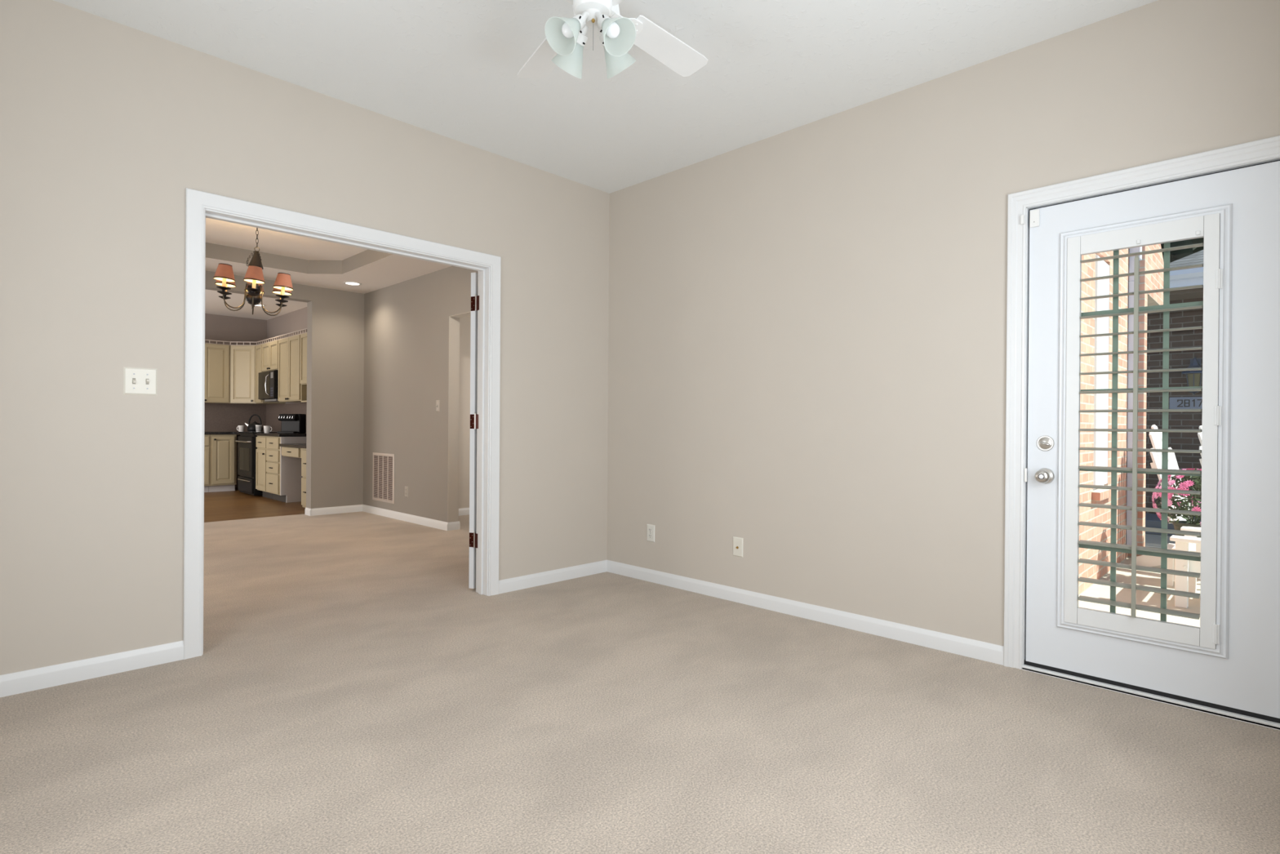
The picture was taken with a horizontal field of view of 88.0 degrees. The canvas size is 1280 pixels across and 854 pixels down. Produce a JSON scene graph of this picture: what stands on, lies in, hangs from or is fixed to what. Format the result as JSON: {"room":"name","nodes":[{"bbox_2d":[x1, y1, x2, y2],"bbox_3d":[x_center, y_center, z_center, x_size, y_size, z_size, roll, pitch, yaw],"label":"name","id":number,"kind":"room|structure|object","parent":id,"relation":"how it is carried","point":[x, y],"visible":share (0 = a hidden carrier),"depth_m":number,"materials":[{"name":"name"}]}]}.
{"room":"empty living room","nodes":[
{"label":"empty living room","id":0,"kind":"room"},
{"bbox_2d":[204,313,266,487],"bbox_3d":[-7.636,-0.402,9.519,0.100,2.740,4.080,1,0,44],"label":"wall","id":1,"kind":"structure","parent":0,"point":[217,327],"depth_m":10.61,"materials":[{"name":"beige paint"}]},
{"bbox_2d":[204,342,230,403],"bbox_3d":[-6.591,-0.821,10.244,0.361,0.900,0.376,1,0,44],"label":"upper cabinet","id":2,"kind":"object","parent":1,"relation":"attached to","point":[217,357],"visible":0.75,"depth_m":10.15,"materials":[{"name":"beige paint"}]},
{"bbox_2d":[204,270,364,508],"bbox_3d":[-4.537,-0.382,6.730,0.150,2.760,3.602,1,0,44],"label":"wall","id":3,"kind":"structure","parent":0,"point":[335,317],"depth_m":7.63,"materials":[{"name":"beige paint"}]},
{"bbox_2d":[304,504,362,515],"bbox_3d":[-3.562,0.962,7.727,0.163,0.081,0.603,1,0,44],"label":"baseboard","id":4,"kind":"structure","parent":3,"relation":"attached to","point":[358,508],"depth_m":7.64,"materials":[{"name":"white paint"}]},
{"bbox_2d":[266,306,306,403],"bbox_3d":[-4.730,-0.381,9.595,4.140,2.740,0.100,1,0,44],"label":"wall","id":5,"kind":"structure","parent":0,"point":[296,320],"depth_m":10.23,"materials":[{"name":"beige paint"}]},
{"bbox_2d":[230,345,269,404],"bbox_3d":[-6.163,-0.819,10.508,0.608,0.900,0.607,1,0,44],"label":"upper cabinet","id":6,"kind":"object","parent":5,"relation":"attached to","point":[242,357],"visible":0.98,"depth_m":10.27,"materials":[{"name":"beige paint"}]},
{"bbox_2d":[204,328,306,345],"bbox_3d":[-5.256,-1.288,9.432,3.404,0.058,1.047,0,0,23],"label":"rail","id":7,"kind":"object","parent":6,"relation":"on","point":[299,331],"visible":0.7,"depth_m":10.04,"materials":[{"name":"paint"}]},
{"bbox_2d":[204,402,306,431],"bbox_3d":[-5.452,-0.137,9.126,3.570,0.445,1.580,1,0,44],"label":"backsplash","id":8,"kind":"structure","parent":5,"relation":"attached to","point":[219,417],"depth_m":10.54,"materials":[{"name":"brown stone"}]},
{"bbox_2d":[262,339,278,372],"bbox_3d":[-5.363,-1.045,9.889,0.742,0.433,0.363,1,0,44],"label":"upper cabinet","id":9,"kind":"object","parent":5,"relation":"attached to","point":[269,349],"visible":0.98,"depth_m":9.75,"materials":[{"name":"beige paint"}]},
{"bbox_2d":[257,369,279,401],"bbox_3d":[-5.391,-0.601,9.865,0.734,0.444,0.422,1,0,44],"label":"microwave","id":10,"kind":"object","parent":9,"relation":"attached to","point":[268,380],"visible":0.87,"depth_m":9.65,"materials":[{"name":"black metal"}]},
{"bbox_2d":[264,398,279,401],"bbox_3d":[-5.309,-0.393,9.823,0.514,0.030,0.325,1,0,44],"label":"vent hood","id":11,"kind":"object","parent":10,"relation":"attached to","point":[265,399],"depth_m":9.72,"materials":[{"name":"grey metal"}]},
{"bbox_2d":[254,343,285,404],"bbox_3d":[-5.740,-0.815,10.278,0.335,0.900,0.336,1,0,44],"label":"upper cabinet","id":12,"kind":"object","parent":5,"relation":"attached to","point":[258,362],"visible":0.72,"depth_m":10.19,"materials":[{"name":"beige paint"}]},
{"bbox_2d":[277,333,301,402],"bbox_3d":[-4.781,-0.805,9.317,0.888,0.900,0.363,1,0,44],"label":"upper cabinet","id":13,"kind":"object","parent":5,"relation":"attached to","point":[289,390],"visible":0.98,"depth_m":9.18,"materials":[{"name":"beige paint"}]},
{"bbox_2d":[299,332,306,402],"bbox_3d":[-4.133,-0.789,8.683,0.920,0.920,0.367,1,0,44],"label":"upper cabinet","id":14,"kind":"object","parent":5,"relation":"attached to","point":[303,371],"visible":0.15,"depth_m":8.83,"materials":[{"name":"beige paint"}]},
{"bbox_2d":[301,384,306,402],"bbox_3d":[-4.119,-0.447,8.700,0.920,0.235,0.320,1,0,44],"label":"cubby shelf","id":15,"kind":"object","parent":14,"relation":"attached to","point":[304,387],"depth_m":8.92,"materials":[{"name":"beige paint"}]},
{"bbox_2d":[0,0,609,675],"bbox_3d":[-1.452,-0.325,3.592,0.120,2.710,3.690,1,0,44],"label":"wall","id":16,"kind":"structure","parent":0,"point":[106,125],"depth_m":2.85,"materials":[{"name":"beige paint"}]},
{"bbox_2d":[0,640,183,697],"bbox_3d":[-2.362,0.985,2.583,0.013,0.081,0.982,1,0,44],"label":"baseboard","id":17,"kind":"structure","parent":16,"relation":"attached to","point":[17,682],"depth_m":2.69,"materials":[{"name":"white paint"}]},
{"bbox_2d":[123,366,157,395],"bbox_3d":[-2.121,-0.194,2.814,0.018,0.115,0.116,1,0,44],"label":"light switch","id":18,"kind":"object","parent":16,"relation":"attached to","point":[136,380],"visible":1,"depth_m":2.81,"materials":[{"name":"beige plastic"}]},
{"bbox_2d":[182,187,501,659],"bbox_3d":[-1.485,-0.012,3.553,0.142,2.082,1.632,1,0,44],"label":"door frame","id":19,"kind":"structure","parent":16,"relation":"attached to","point":[200,206],"depth_m":3.26,"materials":[{"name":"white paint"}]},
{"bbox_2d":[468,272,479,588],"bbox_3d":[-0.906,0.023,4.488,0.077,1.984,0.764,0,0,20],"label":"door","id":20,"kind":"structure","parent":16,"relation":"in","point":[474,297],"depth_m":4.16,"materials":[{"name":"white paint"}]},
{"bbox_2d":[498,560,606,594],"bbox_3d":[-0.555,0.993,4.423,0.013,0.081,0.921,1,0,44],"label":"baseboard","id":21,"kind":"structure","parent":16,"relation":"attached to","point":[505,585],"depth_m":4.38,"materials":[{"name":"white paint"}]},
{"bbox_2d":[205,253,452,293],"bbox_3d":[-2.989,-1.576,5.144,4.265,0.001,3.502,1,0,44],"label":"ceiling","id":22,"kind":"structure","parent":0,"point":[392,269],"depth_m":6.83,"materials":[{"name":"white paint"}]},
{"bbox_2d":[342,281,361,285],"bbox_3d":[-3.166,-1.579,7.293,0.187,0.006,0.187,1,0,44],"label":"recessed light","id":23,"kind":"object","parent":22,"relation":"in","point":[353,283],"visible":1,"depth_m":7.30,"materials":[{"name":"white plastic"}]},
{"bbox_2d":[363,266,478,522],"bbox_3d":[-1.730,-0.345,6.438,4.265,2.730,0.116,1,0,44],"label":"wall","id":24,"kind":"structure","parent":0,"point":[406,322],"depth_m":6.95,"materials":[{"name":"beige paint"}]},
{"bbox_2d":[372,452,394,503],"bbox_3d":[-2.914,0.573,7.510,0.550,0.550,0.009,1,0,44],"label":"air vent","id":25,"kind":"object","parent":24,"relation":"in","point":[383,470],"visible":1,"depth_m":7.50,"materials":[{"name":"white metal"}]},
{"bbox_2d":[404,486,408,497],"bbox_3d":[-2.512,0.696,7.114,0.074,0.115,0.009,1,0,44],"label":"power outlet","id":26,"kind":"object","parent":24,"relation":"attached to","point":[406,487],"visible":1,"depth_m":7.10,"materials":[{"name":"beige plastic"}]},
{"bbox_2d":[362,504,460,530],"bbox_3d":[-2.550,0.971,7.237,1.993,0.081,0.141,1,0,44],"label":"baseboard","id":27,"kind":"structure","parent":24,"relation":"attached to","point":[445,526],"depth_m":6.98,"materials":[{"name":"white paint"}]},
{"bbox_2d":[435,400,439,411],"bbox_3d":[-2.034,-0.211,6.642,0.070,0.115,0.018,1,0,44],"label":"light switch","id":28,"kind":"object","parent":24,"relation":"attached to","point":[437,402],"visible":1,"depth_m":6.64,"materials":[{"name":"beige plastic"}]},
{"bbox_2d":[458,315,471,508],"bbox_3d":[-1.887,-0.286,7.837,0.120,2.600,1.663,1,0,44],"label":"wall","id":29,"kind":"structure","parent":0,"point":[465,322],"depth_m":7.62,"materials":[{"name":"beige paint"}]},
{"bbox_2d":[458,507,469,515],"bbox_3d":[-1.884,0.974,7.759,0.013,0.081,1.563,1,0,44],"label":"baseboard","id":30,"kind":"structure","parent":29,"relation":"attached to","point":[464,511],"depth_m":7.61,"materials":[{"name":"white paint"}]},
{"bbox_2d":[53,0,1157,319],"bbox_3d":[-3.192,-1.752,5.245,12.410,0.111,4.200,1,0,44],"label":"ceiling","id":31,"kind":"structure","parent":0,"point":[450,68],"depth_m":3.04,"materials":[{"name":"white paint"}]},
{"bbox_2d":[213,227,293,315],"bbox_3d":[-2.994,-1.300,5.144,0.572,0.831,0.573,1,0,44],"label":"chandelier","id":32,"kind":"object","parent":31,"relation":"hanging from","point":[224,275],"visible":0.91,"depth_m":5.10,"materials":[{"name":"black metal"}]},
{"bbox_2d":[205,242,392,274],"bbox_3d":[-2.991,-1.646,5.152,2.990,0.142,2.290,1,0,44],"label":"trim","id":33,"kind":"structure","parent":31,"relation":"attached to","point":[216,251],"depth_m":6.59,"materials":[{"name":"beige paint"}]},
{"bbox_2d":[517,0,707,79],"bbox_3d":[-0.140,-1.454,2.309,1.165,0.426,1.124,1,0,44],"label":"ceiling fan","id":34,"kind":"object","parent":31,"relation":"hanging from","point":[562,46],"visible":1,"depth_m":2.33,"materials":[{"name":"white plastic"}]},
{"bbox_2d":[0,487,1279,853],"bbox_3d":[-2.687,1.074,5.788,12.410,0.120,5.700,1,0,44],"label":"floor","id":35,"kind":"structure","parent":0,"point":[350,691],"depth_m":2.23,"materials":[{"name":"beige carpet"}]},
{"bbox_2d":[204,434,209,492],"bbox_3d":[-6.817,0.541,9.845,0.616,0.865,0.598,1,0,44],"label":"base cabinet","id":36,"kind":"object","parent":35,"relation":"on","point":[206,437],"visible":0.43,"depth_m":9.82,"materials":[{"name":"beige paint"}]},
{"bbox_2d":[204,431,263,434],"bbox_3d":[-6.364,0.093,10.049,0.961,0.037,1.521,1,0,44],"label":"countertop","id":37,"kind":"structure","parent":36,"relation":"on","point":[224,432],"depth_m":9.94,"materials":[{"name":"black stone"}]},
{"bbox_2d":[236,425,244,431],"bbox_3d":[-6.026,0.026,9.993,0.100,0.100,0.085,0,0,-36],"label":"mug","id":38,"kind":"object","parent":37,"relation":"on","point":[241,428],"visible":0.88,"depth_m":9.97,"materials":[{"name":"white ceramic"}]},
{"bbox_2d":[208,434,236,492],"bbox_3d":[-6.475,0.542,10.174,0.643,0.865,0.346,1,0,44],"label":"base cabinet","id":39,"kind":"object","parent":35,"relation":"on","point":[223,447],"visible":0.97,"depth_m":9.97,"materials":[{"name":"beige paint"}]},
{"bbox_2d":[235,431,277,495],"bbox_3d":[-5.486,0.428,9.744,0.693,1.070,0.701,1,0,44],"label":"range","id":40,"kind":"object","parent":35,"relation":"on","point":[246,441],"visible":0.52,"depth_m":9.45,"materials":[{"name":"black metal"}]},
{"bbox_2d":[244,413,262,431],"bbox_3d":[-5.700,-0.061,9.795,0.204,0.259,0.215,1,0,44],"label":"kettle","id":41,"kind":"object","parent":40,"relation":"on","point":[251,427],"visible":0.9,"depth_m":9.74,"materials":[{"name":"black metal"}]},
{"bbox_2d":[238,431,277,434],"bbox_3d":[-5.462,0.084,9.765,0.693,0.026,0.640,1,0,44],"label":"cooktop","id":42,"kind":"object","parent":40,"relation":"in","point":[241,433],"depth_m":9.48,"materials":[{"name":"black glass"}]},
{"bbox_2d":[255,424,262,431],"bbox_3d":[-5.455,0.021,9.470,0.100,0.100,0.085,1,0,39],"label":"mug","id":43,"kind":"object","parent":40,"relation":"on","point":[258,428],"visible":0.95,"depth_m":9.43,"materials":[{"name":"white ceramic"}]},
{"bbox_2d":[255,435,272,498],"bbox_3d":[-5.047,0.555,9.374,0.446,0.865,0.645,1,0,44],"label":"base cabinet","id":44,"kind":"object","parent":35,"relation":"on","point":[260,452],"visible":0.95,"depth_m":9.17,"materials":[{"name":"beige paint"}]},
{"bbox_2d":[266,435,286,502],"bbox_3d":[-4.694,0.558,9.027,0.540,0.865,0.645,1,0,44],"label":"base cabinet","id":45,"kind":"object","parent":35,"relation":"on","point":[273,453],"visible":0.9,"depth_m":8.79,"materials":[{"name":"beige paint"}]},
{"bbox_2d":[254,432,306,436],"bbox_3d":[-4.835,0.106,9.178,1.018,0.037,0.621,1,0,44],"label":"countertop","id":46,"kind":"structure","parent":45,"relation":"on","point":[273,434],"depth_m":8.77,"materials":[{"name":"black stone"}]},
{"bbox_2d":[263,426,271,432],"bbox_3d":[-5.216,0.034,9.274,0.100,0.100,0.085,0,0,-41],"label":"mug","id":47,"kind":"object","parent":46,"relation":"on","point":[266,428],"visible":0.97,"depth_m":9.24,"materials":[{"name":"white ceramic"}]},
{"bbox_2d":[277,413,306,433],"bbox_3d":[-4.854,-0.048,9.235,0.280,0.270,0.230,0,0,5],"label":"appliance","id":48,"kind":"object","parent":46,"relation":"on","point":[291,423],"visible":1,"depth_m":9.20,"materials":[{"name":"black plastic"}]},
{"bbox_2d":[277,431,297,433],"bbox_3d":[-4.882,0.074,9.163,0.240,0.025,0.080,0,0,5],"label":"tray","id":49,"kind":"object","parent":48,"relation":"on","point":[278,432],"depth_m":9.13,"materials":[{"name":"black plastic"}]},
{"bbox_2d":[279,443,306,507],"bbox_3d":[-4.021,0.600,8.377,1.268,0.755,0.633,1,0,44],"label":"desk","id":50,"kind":"object","parent":35,"relation":"on","point":[291,450],"visible":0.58,"depth_m":8.05,"materials":[{"name":"beige wood"}]},
{"bbox_2d":[280,436,306,502],"bbox_3d":[-4.474,0.560,8.848,0.020,0.865,0.601,1,0,44],"label":"end panel","id":51,"kind":"object","parent":35,"relation":"on","point":[291,476],"visible":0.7,"depth_m":8.72,"materials":[{"name":"beige wood"}]},
{"bbox_2d":[1022,659,1279,730],"bbox_3d":[2.019,1.050,2.664,0.814,0.054,0.202,1,0,44],"label":"threshold","id":52,"kind":"object","parent":35,"relation":"on","point":[1230,713],"visible":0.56,"depth_m":2.56,"materials":[{"name":"paint"}]},
{"bbox_2d":[607,0,1279,645],"bbox_3d":[1.125,-0.307,3.536,3.635,2.710,0.160,1,0,44],"label":"wall","id":53,"kind":"structure","parent":0,"point":[807,333],"depth_m":3.38,"materials":[{"name":"beige paint"}]},
{"bbox_2d":[646,524,654,542],"bbox_3d":[0.070,0.713,4.449,0.074,0.115,0.009,1,0,44],"label":"power outlet","id":54,"kind":"object","parent":53,"relation":"attached to","point":[651,528],"visible":1,"depth_m":4.44,"materials":[{"name":"beige plastic"}]},
{"bbox_2d":[733,536,742,557],"bbox_3d":[0.580,0.715,3.944,0.074,0.115,0.015,1,0,44],"label":"outlet","id":55,"kind":"object","parent":53,"relation":"attached to","point":[737,541],"visible":1,"depth_m":3.94,"materials":[{"name":"beige plastic"}]},
{"bbox_2d":[606,560,1003,665],"bbox_3d":[0.686,1.004,3.840,2.602,0.081,0.013,1,0,44],"label":"baseboard","id":56,"kind":"structure","parent":53,"relation":"attached to","point":[975,649],"depth_m":3.52,"materials":[{"name":"white paint"}]},
{"bbox_2d":[1020,214,1024,224],"bbox_3d":[1.660,-0.899,2.873,0.012,0.039,0.020,1,0,44],"label":"magnet","id":57,"kind":"object","parent":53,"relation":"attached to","point":[1022,216],"visible":1,"depth_m":2.87,"materials":[{"name":"white plastic"}]},
{"bbox_2d":[1003,135,1279,669],"bbox_3d":[2.013,0.018,2.648,0.954,2.078,0.181,1,0,44],"label":"door frame","id":58,"kind":"structure","parent":53,"relation":"attached to","point":[1267,150],"depth_m":2.88,"materials":[{"name":"white paint"}]},
{"bbox_2d":[1026,160,1279,718],"bbox_3d":[1.964,0.041,2.595,0.798,1.964,0.116,1,0,44],"label":"door","id":59,"kind":"structure","parent":53,"relation":"in","point":[1232,660],"depth_m":2.52,"materials":[{"name":"white paint"}]},
{"bbox_2d":[1063,213,1220,648],"bbox_3d":[1.954,0.014,2.602,0.478,1.599,0.026,1,0,44],"label":"shutter","id":60,"kind":"object","parent":59,"relation":"attached to","point":[1193,225],"depth_m":2.56,"materials":[{"name":"paint"}]},
{"label":"outside","id":61,"kind":"structure","parent":0,"visible":0},
{"bbox_2d":[1078,533,1200,626],"bbox_3d":[8.187,1.285,8.349,28.000,0.100,16.605,1,0,44],"label":"patio","id":62,"kind":"structure","parent":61,"point":[1144,578],"depth_m":4.78,"materials":[{"name":"concrete"}]},
{"bbox_2d":[1078,248,1128,595],"bbox_3d":[2.999,-0.417,4.734,0.220,3.250,4.165,1,0,44],"label":"brick wall","id":63,"kind":"structure","parent":62,"relation":"on","point":[1100,515],"depth_m":5.19,"materials":[{"name":"brick"}]},
{"bbox_2d":[1091,253,1111,501],"bbox_3d":[3.652,-0.397,5.256,0.130,1.913,0.669,1,0,44],"label":"window","id":64,"kind":"structure","parent":63,"relation":"in","point":[1102,268],"depth_m":5.20,"materials":[{"name":"white plastic"}]},
{"bbox_2d":[1125,246,1142,545],"bbox_3d":[4.540,-0.364,6.083,0.083,3.040,0.120,1,0,44],"label":"downspout","id":65,"kind":"object","parent":63,"relation":"attached to","point":[1131,283],"visible":0.49,"depth_m":6.06,"materials":[{"name":"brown metal"}]},
{"bbox_2d":[1127,244,1164,557],"bbox_3d":[4.986,-0.383,6.724,0.385,3.200,1.380,1,0,44],"label":"wall","id":66,"kind":"structure","parent":62,"relation":"on","point":[1148,282],"depth_m":6.13,"materials":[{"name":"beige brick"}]},
{"bbox_2d":[1136,424,1194,566],"bbox_3d":[4.819,0.600,5.593,0.840,1.238,0.885,0,0,-37],"label":"chair","id":67,"kind":"object","parent":62,"relation":"on","point":[1156,437],"visible":0.17,"depth_m":5.76,"materials":[{"name":"wood"}]},
{"bbox_2d":[1166,542,1175,586],"bbox_3d":[4.239,1.074,5.083,0.320,0.285,0.320,1,0,44],"label":"side table","id":68,"kind":"object","parent":62,"relation":"on","point":[1171,562],"visible":0.22,"depth_m":5.07,"materials":[{"name":"white wood"}]},
{"bbox_2d":[1151,467,1217,537],"bbox_3d":[4.242,0.619,5.084,0.496,0.623,0.496,1,0,44],"label":"chrysanthemum","id":69,"kind":"object","parent":68,"relation":"on","point":[1195,484],"visible":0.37,"depth_m":5.06,"materials":[{"name":"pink plant"}]},
{"bbox_2d":[1153,492,1159,498],"bbox_3d":[4.010,0.526,5.142,0.020,0.076,0.076,0,0,13],"label":"flower","id":70,"kind":"object","parent":69,"relation":"on","point":[1156,495],"depth_m":5.15,"materials":[{"name":"pink plant"}]},
{"bbox_2d":[1167,499,1173,506],"bbox_3d":[4.009,0.574,5.020,0.013,0.065,0.065,0,0,-15],"label":"flower","id":71,"kind":"object","parent":69,"relation":"on","point":[1169,503],"depth_m":5.02,"materials":[{"name":"pink plant"}]},
{"bbox_2d":[1167,485,1175,495],"bbox_3d":[4.022,0.483,5.017,0.073,0.078,0.047,1,0,44],"label":"flower","id":72,"kind":"object","parent":69,"relation":"on","point":[1169,487],"depth_m":5.02,"materials":[{"name":"pink plant"}]},
{"bbox_2d":[1168,479,1175,485],"bbox_3d":[4.051,0.422,5.047,0.036,0.050,0.062,0,0,-9],"label":"flower","id":73,"kind":"object","parent":69,"relation":"on","point":[1172,482],"depth_m":5.05,"materials":[{"name":"pink plant"}]},
{"bbox_2d":[1175,475,1183,478],"bbox_3d":[4.104,0.373,5.032,0.062,0.040,0.054,1,0,44],"label":"flower","id":74,"kind":"object","parent":69,"relation":"on","point":[1179,476],"depth_m":5.03,"materials":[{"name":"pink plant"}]},
{"bbox_2d":[1177,480,1189,489],"bbox_3d":[4.075,0.437,4.960,0.072,0.062,0.040,1,0,44],"label":"flower","id":75,"kind":"object","parent":69,"relation":"on","point":[1183,485],"depth_m":4.96,"materials":[{"name":"pink plant"}]},
{"bbox_2d":[1180,488,1190,496],"bbox_3d":[4.064,0.486,4.935,0.076,0.072,0.028,1,0,44],"label":"flower","id":76,"kind":"object","parent":69,"relation":"on","point":[1184,495],"depth_m":4.94,"materials":[{"name":"pink plant"}]},
{"bbox_2d":[1172,520,1200,537],"bbox_3d":[4.240,0.833,5.082,0.242,0.195,0.242,1,0,44],"label":"pot","id":77,"kind":"object","parent":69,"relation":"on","point":[1176,526],"depth_m":5.07,"materials":[{"name":"white ceramic"}]},
{"bbox_2d":[1183,480,1193,486],"bbox_3d":[4.103,0.419,4.948,0.064,0.051,0.039,1,0,44],"label":"flower","id":78,"kind":"object","parent":69,"relation":"on","point":[1188,483],"depth_m":4.95,"materials":[{"name":"pink plant"}]},
{"bbox_2d":[1191,506,1200,511],"bbox_3d":[4.107,0.615,4.885,0.068,0.067,0.018,1,0,34],"label":"flower","id":79,"kind":"object","parent":69,"relation":"on","point":[1195,508],"depth_m":4.89,"materials":[{"name":"pink plant"}]},
{"bbox_2d":[1145,513,1200,536],"bbox_3d":[6.002,1.141,7.871,1.350,0.160,0.748,1,0,44],"label":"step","id":80,"kind":"structure","parent":62,"relation":"on","point":[1152,520],"depth_m":7.53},
{"bbox_2d":[1145,297,1203,517],"bbox_3d":[7.521,-0.151,7.086,7.200,2.770,0.250,1,0,44],"label":"wall","id":81,"kind":"structure","parent":62,"relation":"on","point":[1186,317],"depth_m":7.96,"materials":[{"name":"brown brick"}]},
{"bbox_2d":[1168,396,1202,408],"bbox_3d":[6.514,-0.284,7.885,0.330,0.147,0.020,1,0,44],"label":"house number plaque","id":82,"kind":"object","parent":81,"relation":"attached to","point":[1177,402],"visible":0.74,"depth_m":7.89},
{"bbox_2d":[1169,288,1203,300],"bbox_3d":[8.053,-1.529,6.079,5.450,0.040,0.450,1,0,44],"label":"soffit","id":83,"kind":"structure","parent":81,"relation":"attached to","point":[1197,292],"depth_m":7.63,"materials":[{"name":"wood"}]},
{"bbox_2d":[1181,356,1202,394],"bbox_3d":[6.491,-0.600,7.752,0.232,0.450,0.246,1,0,44],"label":"wall lantern","id":84,"kind":"object","parent":81,"relation":"attached to","point":[1194,378],"visible":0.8,"depth_m":7.71,"materials":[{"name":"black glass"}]},
{"bbox_2d":[1160,236,1220,262],"bbox_3d":[11.135,-2.937,13.647,5.520,8.374,5.453,1,0,44],"label":"tree","id":85,"kind":"object","parent":62,"relation":"on","point":[1175,255],"visible":0.02,"depth_m":11.98,"materials":[{"name":"green plant"}]},
{"bbox_2d":[1169,525,1217,608],"bbox_3d":[4.089,0.728,4.418,0.796,0.978,0.756,1,0,44],"label":"planter","id":86,"kind":"object","parent":62,"relation":"on","point":[1186,543],"visible":0.31,"depth_m":4.45,"materials":[{"name":"wood"}]},
{"bbox_2d":[1197,425,1201,465],"bbox_3d":[5.950,0.606,6.431,0.840,1.238,0.885,0,0,-37],"label":"chair","id":87,"kind":"object","parent":62,"relation":"on","point":[1199,434],"visible":0.09,"depth_m":6.62,"materials":[{"name":"wood"}]},
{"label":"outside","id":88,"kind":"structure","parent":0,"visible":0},
{"bbox_2d":[1169,249,1203,291],"bbox_3d":[9.425,-2.329,7.503,5.500,1.250,4.500,1,0,44],"label":"roof","id":89,"kind":"structure","parent":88,"point":[1197,258],"depth_m":7.92,"materials":[{"name":"grey"}]},
{"bbox_2d":[1169,266,1203,291],"bbox_3d":[7.819,-1.660,5.861,5.480,0.220,0.150,1,0,44],"label":"gutter","id":90,"kind":"object","parent":89,"relation":"attached to","point":[1194,276],"visible":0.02,"depth_m":7.46,"materials":[{"name":"white metal"}]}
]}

